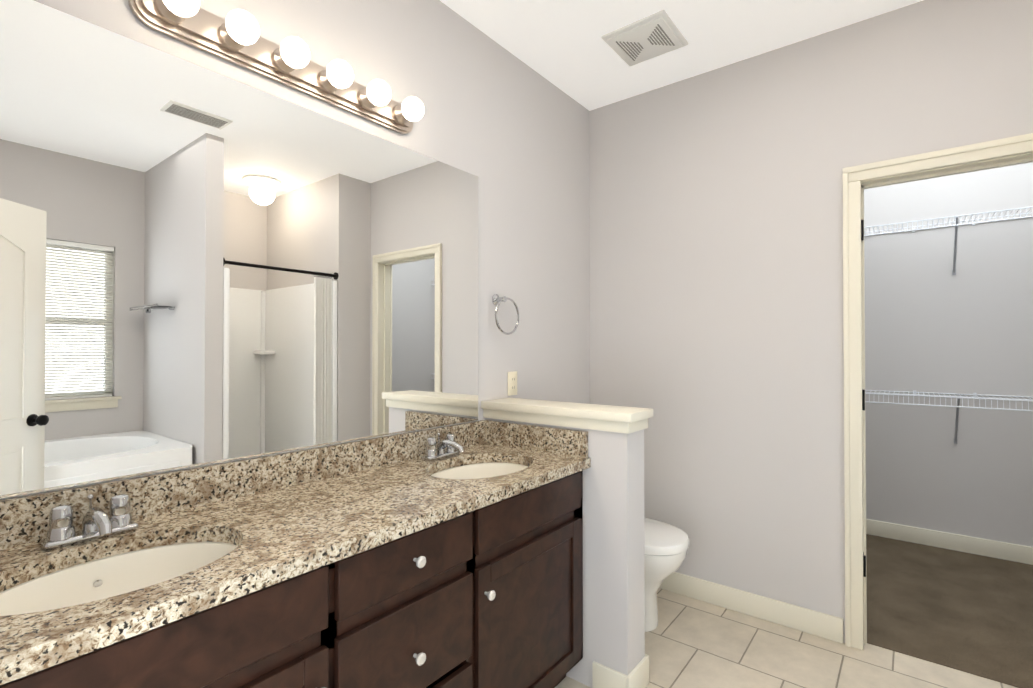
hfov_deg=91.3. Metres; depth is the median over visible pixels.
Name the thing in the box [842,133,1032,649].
door frame
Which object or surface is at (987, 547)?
baseboard
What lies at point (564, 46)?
ceiling
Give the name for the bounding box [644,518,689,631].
toilet
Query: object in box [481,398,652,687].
wall
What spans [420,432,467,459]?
faucet
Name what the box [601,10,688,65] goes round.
ceiling vent
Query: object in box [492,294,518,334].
towel ring
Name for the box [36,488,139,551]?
faucet
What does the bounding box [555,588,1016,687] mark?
floor
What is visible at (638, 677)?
baseboard
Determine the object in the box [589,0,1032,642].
wall
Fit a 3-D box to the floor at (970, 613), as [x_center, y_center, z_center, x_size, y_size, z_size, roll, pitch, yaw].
[2.268,1.357,2.766,2.840,0.064,1.720,0,-1,38]
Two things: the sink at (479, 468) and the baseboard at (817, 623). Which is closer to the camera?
the sink at (479, 468)
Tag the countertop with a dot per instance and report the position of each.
(292, 527)
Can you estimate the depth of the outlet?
2.44 m
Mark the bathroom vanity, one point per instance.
(450, 556)
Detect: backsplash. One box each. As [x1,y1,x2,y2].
[0,420,483,547]
[484,420,587,455]
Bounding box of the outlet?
[508,371,516,395]
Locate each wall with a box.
[0,0,589,499]
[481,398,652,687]
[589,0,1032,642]
[864,162,1032,546]
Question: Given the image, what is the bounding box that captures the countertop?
[0,444,590,675]
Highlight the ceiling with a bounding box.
[440,0,922,110]
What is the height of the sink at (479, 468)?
0.172 m
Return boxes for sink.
[0,524,259,627]
[424,456,531,483]
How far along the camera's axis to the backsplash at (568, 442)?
2.08 m
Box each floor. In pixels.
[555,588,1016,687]
[866,534,1032,687]
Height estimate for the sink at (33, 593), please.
0.172 m
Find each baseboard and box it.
[592,654,648,687]
[659,572,842,643]
[866,519,1032,564]
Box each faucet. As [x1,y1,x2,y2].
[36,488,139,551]
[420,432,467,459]
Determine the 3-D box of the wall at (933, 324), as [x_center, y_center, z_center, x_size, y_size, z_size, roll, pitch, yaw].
[2.761,-0.035,3.410,2.840,2.740,0.120,0,-1,38]
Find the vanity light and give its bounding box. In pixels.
[128,0,423,134]
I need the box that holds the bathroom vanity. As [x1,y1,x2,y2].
[0,464,590,687]

